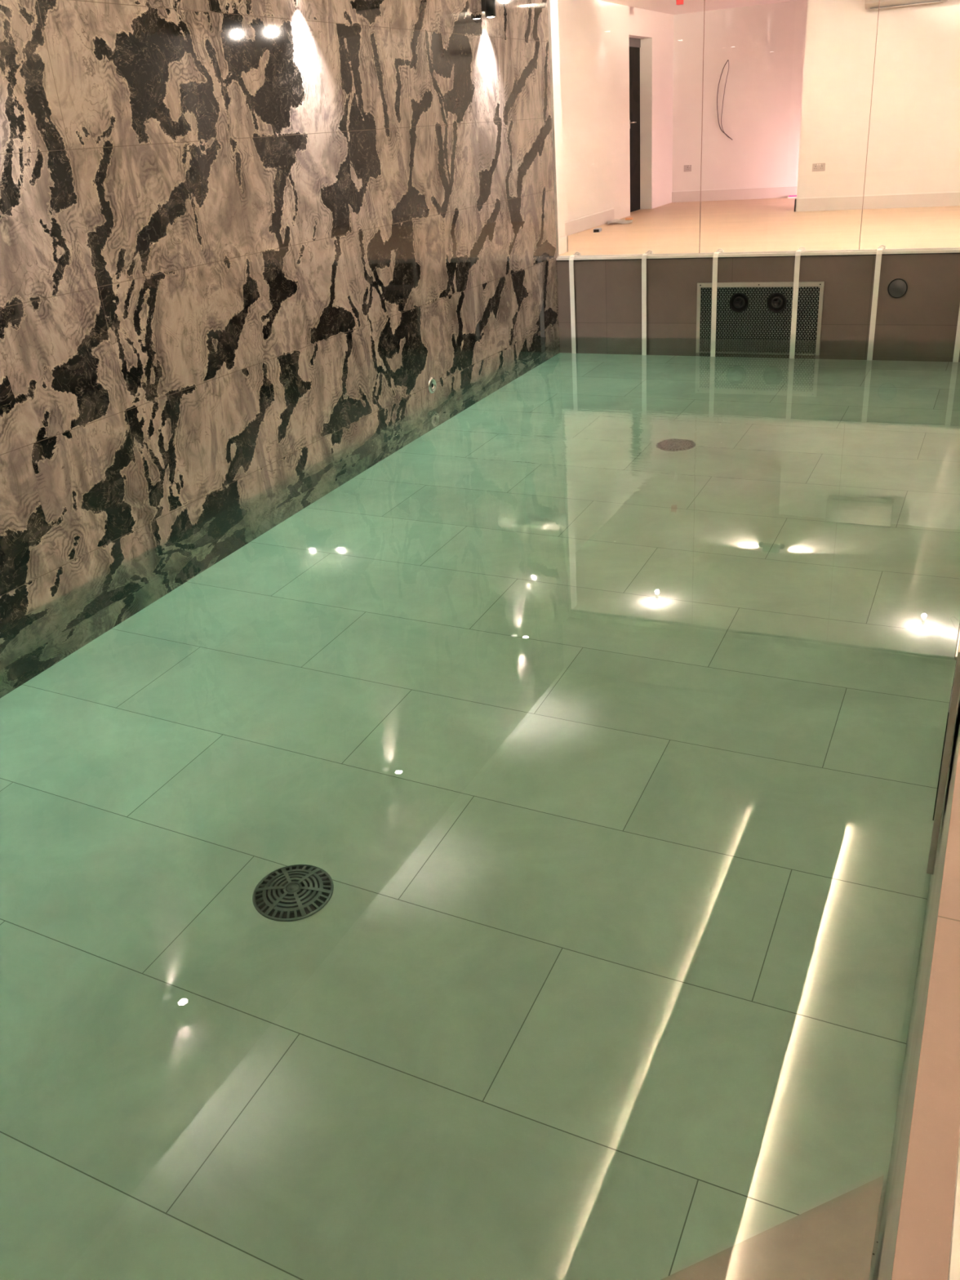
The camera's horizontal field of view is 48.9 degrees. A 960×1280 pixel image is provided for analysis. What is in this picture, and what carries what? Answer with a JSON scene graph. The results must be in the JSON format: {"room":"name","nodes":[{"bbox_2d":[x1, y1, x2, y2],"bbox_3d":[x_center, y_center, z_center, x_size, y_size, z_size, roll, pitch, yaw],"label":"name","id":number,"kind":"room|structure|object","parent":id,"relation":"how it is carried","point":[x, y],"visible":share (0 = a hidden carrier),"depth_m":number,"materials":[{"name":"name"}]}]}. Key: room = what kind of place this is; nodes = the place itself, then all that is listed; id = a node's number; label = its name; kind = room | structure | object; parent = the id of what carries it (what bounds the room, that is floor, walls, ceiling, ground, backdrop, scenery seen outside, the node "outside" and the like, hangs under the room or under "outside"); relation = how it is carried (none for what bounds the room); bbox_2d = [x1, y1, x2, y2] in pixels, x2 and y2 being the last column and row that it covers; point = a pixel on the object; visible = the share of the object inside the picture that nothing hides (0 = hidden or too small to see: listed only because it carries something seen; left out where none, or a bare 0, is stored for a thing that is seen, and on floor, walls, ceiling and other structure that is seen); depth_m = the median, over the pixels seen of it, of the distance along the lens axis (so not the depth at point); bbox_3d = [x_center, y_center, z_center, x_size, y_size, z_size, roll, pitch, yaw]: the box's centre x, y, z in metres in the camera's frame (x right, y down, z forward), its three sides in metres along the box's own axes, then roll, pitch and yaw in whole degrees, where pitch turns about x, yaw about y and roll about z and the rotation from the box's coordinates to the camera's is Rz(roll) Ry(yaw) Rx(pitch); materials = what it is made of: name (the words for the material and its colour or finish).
{"room":"indoor swimming pool","nodes":[
{"label":"indoor swimming pool","id":0,"kind":"room"},
{"bbox_2d":[0,0,559,626],"bbox_3d":[-1.735,-1.908,5.303,0.060,4.370,11.200,8,29,24],"label":"wall","id":1,"kind":"structure","parent":0,"point":[242,242],"depth_m":5.93,"materials":[{"name":"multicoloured stone"}]},
{"bbox_2d":[427,377,436,393],"bbox_3d":[-0.368,-1.971,8.181,0.014,0.124,0.124,8,29,24],"label":"inlet","id":2,"kind":"object","parent":1,"relation":"attached to","point":[433,384],"visible":1,"depth_m":8.17,"materials":[{"name":"silver metal"}]},
{"bbox_2d":[480,0,496,17],"bbox_3d":[0.070,-4.875,8.115,0.102,0.166,0.083,8,29,24],"label":"wall light","id":3,"kind":"object","parent":1,"relation":"attached to","point":[488,6],"visible":1,"depth_m":8.10,"materials":[{"name":"black metal"}]},
{"bbox_2d":[547,0,564,257],"bbox_3d":[0.456,-4.856,9.905,0.675,2.360,0.400,8,29,24],"label":"wall","id":4,"kind":"structure","parent":0,"point":[553,10],"depth_m":9.80,"materials":[{"name":"white paint"}]},
{"bbox_2d":[559,235,568,254],"bbox_3d":[0.509,-3.876,10.412,0.608,0.152,0.403,8,29,24],"label":"baseboard","id":5,"kind":"structure","parent":4,"relation":"attached to","point":[563,242],"depth_m":10.36,"materials":[{"name":"white paint"}]},
{"bbox_2d":[557,0,673,221],"bbox_3d":[1.316,-6.174,12.490,0.250,2.360,6.100,8,29,24],"label":"wall","id":6,"kind":"structure","parent":0,"point":[594,35],"depth_m":12.68,"materials":[{"name":"white paint"}]},
{"bbox_2d":[564,208,614,235],"bbox_3d":[0.996,-4.656,11.946,0.018,0.152,3.160,8,29,24],"label":"baseboard","id":7,"kind":"structure","parent":6,"relation":"attached to","point":[589,221],"depth_m":12.46,"materials":[{"name":"paint"}]},
{"bbox_2d":[629,37,640,212],"bbox_3d":[1.950,-6.689,13.798,0.139,2.060,0.950,8,29,24],"label":"door","id":8,"kind":"structure","parent":6,"relation":"in","point":[634,43],"depth_m":13.97,"materials":[{"name":"black wood"}]},
{"bbox_2d":[597,0,797,14],"bbox_3d":[3.747,-6.905,10.785,6.600,0.100,6.338,8,29,24],"label":"ceiling","id":9,"kind":"structure","parent":0,"point":[668,6],"depth_m":13.27,"materials":[{"name":"white paint"}]},
{"bbox_2d":[675,0,683,4],"bbox_3d":[2.284,-7.307,12.065,0.090,0.090,0.090,8,29,24],"label":"fire alarm","id":10,"kind":"object","parent":9,"relation":"attached to","point":[677,2],"visible":1,"depth_m":12.05,"materials":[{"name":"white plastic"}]},
{"bbox_2d":[671,0,808,191],"bbox_3d":[4.353,-7.217,14.162,3.575,2.360,0.150,8,29,24],"label":"wall","id":11,"kind":"structure","parent":0,"point":[763,45],"depth_m":14.41,"materials":[{"name":"white paint"}]},
{"bbox_2d":[684,164,691,171],"bbox_3d":[2.960,-6.725,15.062,0.110,0.086,0.014,8,29,24],"label":"wall socket","id":12,"kind":"object","parent":11,"relation":"attached to","point":[686,167],"visible":1,"depth_m":15.06,"materials":[{"name":"grey plastic"}]},
{"bbox_2d":[716,59,732,139],"bbox_3d":[3.369,-7.392,14.481,0.239,0.992,0.047,11,30,29],"label":"loose cable","id":13,"kind":"object","parent":11,"relation":"hanging from","point":[727,60],"visible":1,"depth_m":14.50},
{"bbox_2d":[671,185,797,202],"bbox_3d":[4.348,-6.197,14.596,3.475,0.152,0.018,8,29,24],"label":"baseboard","id":14,"kind":"structure","parent":11,"relation":"attached to","point":[773,192],"depth_m":14.93,"materials":[{"name":"paint"}]},
{"bbox_2d":[556,253,959,342],"bbox_3d":[2.691,-2.660,9.629,4.275,1.608,0.140,8,29,24],"label":"wall","id":15,"kind":"structure","parent":0,"point":[608,293],"depth_m":9.30,"materials":[{"name":"tile"}]},
{"bbox_2d":[568,251,580,337],"bbox_3d":[0.947,-3.005,10.351,0.064,1.500,0.174,8,29,24],"label":"strap","id":16,"kind":"object","parent":15,"relation":"hanging from","point":[571,257],"visible":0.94,"depth_m":10.12,"materials":[{"name":"white plastic"}]},
{"bbox_2d":[641,249,653,338],"bbox_3d":[1.590,-2.912,10.057,0.064,1.500,0.174,8,29,24],"label":"strap","id":17,"kind":"object","parent":15,"relation":"hanging from","point":[644,255],"visible":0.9,"depth_m":9.83,"materials":[{"name":"white plastic"}]},
{"bbox_2d":[698,0,705,253],"bbox_3d":[2.520,-4.392,8.767,1.371,2.230,0.008,8,29,24],"label":"glass panel joint","id":18,"kind":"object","parent":15,"relation":"in","point":[704,0],"depth_m":9.07,"materials":[{"name":"clear glass"}]},
{"bbox_2d":[711,248,724,339],"bbox_3d":[2.184,-2.826,9.785,0.064,1.500,0.174,8,29,24],"label":"strap","id":19,"kind":"object","parent":15,"relation":"hanging from","point":[714,282],"visible":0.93,"depth_m":9.55,"materials":[{"name":"white plastic"}]},
{"bbox_2d":[555,247,959,261],"bbox_3d":[2.605,-3.389,9.260,4.115,0.034,0.112,8,29,24],"label":"trim","id":20,"kind":"structure","parent":15,"relation":"on","point":[939,250],"depth_m":9.25,"materials":[{"name":"white metal"}]},
{"bbox_2d":[696,281,824,340],"bbox_3d":[2.514,-2.686,9.601,1.110,1.082,0.034,8,29,24],"label":"grille","id":21,"kind":"object","parent":15,"relation":"attached to","point":[758,310],"visible":0.44,"depth_m":9.47,"materials":[{"name":"metal"}]},
{"bbox_2d":[790,246,805,340],"bbox_3d":[2.830,-2.733,9.490,0.064,1.500,0.174,8,29,24],"label":"strap","id":22,"kind":"object","parent":15,"relation":"hanging from","point":[797,264],"visible":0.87,"depth_m":9.25,"materials":[{"name":"white plastic"}]},
{"bbox_2d":[858,0,879,249],"bbox_3d":[3.753,-4.213,8.203,1.362,2.230,0.008,8,29,24],"label":"glass panel joint","id":23,"kind":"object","parent":15,"relation":"in","point":[879,0],"depth_m":8.54,"materials":[{"name":"clear glass"}]},
{"bbox_2d":[868,244,885,341],"bbox_3d":[3.428,-2.646,9.216,0.064,1.500,0.174,8,29,24],"label":"strap","id":24,"kind":"object","parent":15,"relation":"hanging from","point":[878,255],"visible":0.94,"depth_m":8.98,"materials":[{"name":"white plastic"}]},
{"bbox_2d":[887,278,907,297],"bbox_3d":[3.527,-2.971,8.922,0.160,0.160,0.016,8,29,24],"label":"round cover","id":25,"kind":"object","parent":15,"relation":"attached to","point":[897,287],"visible":1,"depth_m":8.92,"materials":[{"name":"grey plastic"}]},
{"bbox_2d":[955,306,959,342],"bbox_3d":[4.051,-2.556,8.931,0.064,1.500,0.174,8,29,24],"label":"strap","id":26,"kind":"object","parent":15,"relation":"hanging from","point":[957,333],"visible":0.15,"depth_m":8.84,"materials":[{"name":"white plastic"}]},
{"bbox_2d":[556,197,959,257],"bbox_3d":[3.916,-4.686,11.856,6.600,0.120,6.345,8,29,24],"label":"floor","id":27,"kind":"structure","parent":0,"point":[764,224],"depth_m":11.03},
{"bbox_2d":[593,227,601,232],"bbox_3d":[1.348,-4.700,12.114,0.070,0.035,0.153,4,27,17],"label":"box","id":28,"kind":"object","parent":27,"relation":"on","point":[597,229],"visible":1,"depth_m":12.05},
{"bbox_2d":[607,217,632,224],"bbox_3d":[1.719,-5.136,12.951,0.300,0.031,0.430,0,26,9],"label":"sheet","id":29,"kind":"object","parent":27,"relation":"on","point":[627,220],"visible":1,"depth_m":12.94,"materials":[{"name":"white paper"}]},
{"bbox_2d":[787,195,796,198],"bbox_3d":[4.928,-6.001,14.233,1.520,0.035,0.030,8,29,24],"label":"light strip","id":30,"kind":"object","parent":27,"relation":"on","point":[789,196],"visible":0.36,"depth_m":14.51,"materials":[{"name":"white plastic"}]},
{"bbox_2d":[796,0,959,197],"bbox_3d":[5.462,-5.987,11.444,3.813,2.360,0.150,8,29,24],"label":"wall","id":31,"kind":"structure","parent":0,"point":[913,145],"depth_m":11.83,"materials":[{"name":"white paint"}]},
{"bbox_2d":[812,163,825,171],"bbox_3d":[3.968,-5.537,12.375,0.146,0.086,0.014,8,29,24],"label":"wall socket","id":32,"kind":"object","parent":31,"relation":"attached to","point":[815,166],"visible":1,"depth_m":12.37,"materials":[{"name":"grey plastic"}]},
{"bbox_2d":[794,191,959,211],"bbox_3d":[5.391,-5.012,11.983,3.531,0.152,0.168,8,29,24],"label":"baseboard","id":33,"kind":"structure","parent":31,"relation":"attached to","point":[935,198],"depth_m":12.25,"materials":[{"name":"paint"}]},
{"bbox_2d":[864,0,947,10],"bbox_3d":[4.535,-6.916,11.220,0.810,0.317,0.219,8,29,24],"label":"air conditioner","id":34,"kind":"object","parent":31,"relation":"attached to","point":[869,4],"visible":1,"depth_m":11.27,"materials":[{"name":"white plastic"}]},
{"bbox_2d":[870,0,937,8],"bbox_3d":[4.542,-6.780,11.278,0.700,0.005,0.115,8,29,24],"label":"outlet","id":35,"kind":"object","parent":34,"relation":"attached to","point":[891,4],"depth_m":11.26,"materials":[{"name":"plastic"}]},
{"bbox_2d":[878,693,959,1279],"bbox_3d":[2.375,-0.298,4.798,0.242,1.610,9.850,8,29,24],"label":"wall","id":36,"kind":"structure","parent":0,"point":[894,1208],"depth_m":1.86,"materials":[{"name":"tile"}]},
{"bbox_2d":[891,742,959,1279],"bbox_3d":[2.278,-1.031,4.453,0.124,0.020,9.830,8,29,24],"label":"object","id":37,"kind":"structure","parent":36,"relation":"on","point":[924,1231],"depth_m":1.33,"materials":[{"name":"tile"}]},
{"bbox_2d":[926,621,959,874],"bbox_3d":[1.320,0.141,2.938,0.023,0.645,0.840,8,29,24],"label":"plate","id":38,"kind":"object","parent":36,"relation":"attached to","point":[952,713],"visible":1,"depth_m":2.60,"materials":[{"name":"metal"}]},
{"bbox_3d":[0.570,0.065,6.014,4.145,0.150,9.950,8,29,24],"label":"floor","id":39,"kind":"structure","parent":0,"visible":0},
{"bbox_2d":[0,336,959,1279],"bbox_3d":[0.530,-0.314,5.831,4.065,0.795,9.840,8,29,24],"label":"pool water","id":40,"kind":"object","parent":39,"relation":"in","point":[490,839],"visible":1,"depth_m":3.11,"materials":[{"name":"green liquid"}]},
{"bbox_3d":[1.995,-2.034,3.246,0.100,2.870,11.200,8,29,24],"label":"wall","id":41,"kind":"structure","parent":0,"visible":0},
{"bbox_2d":[947,1132,959,1279],"bbox_3d":[1.970,-0.724,3.810,0.069,0.030,10.980,8,29,24],"label":"trim","id":42,"kind":"structure","parent":41,"relation":"attached to","point":[954,1255],"depth_m":1.17,"materials":[{"name":"white stone"}]}
]}

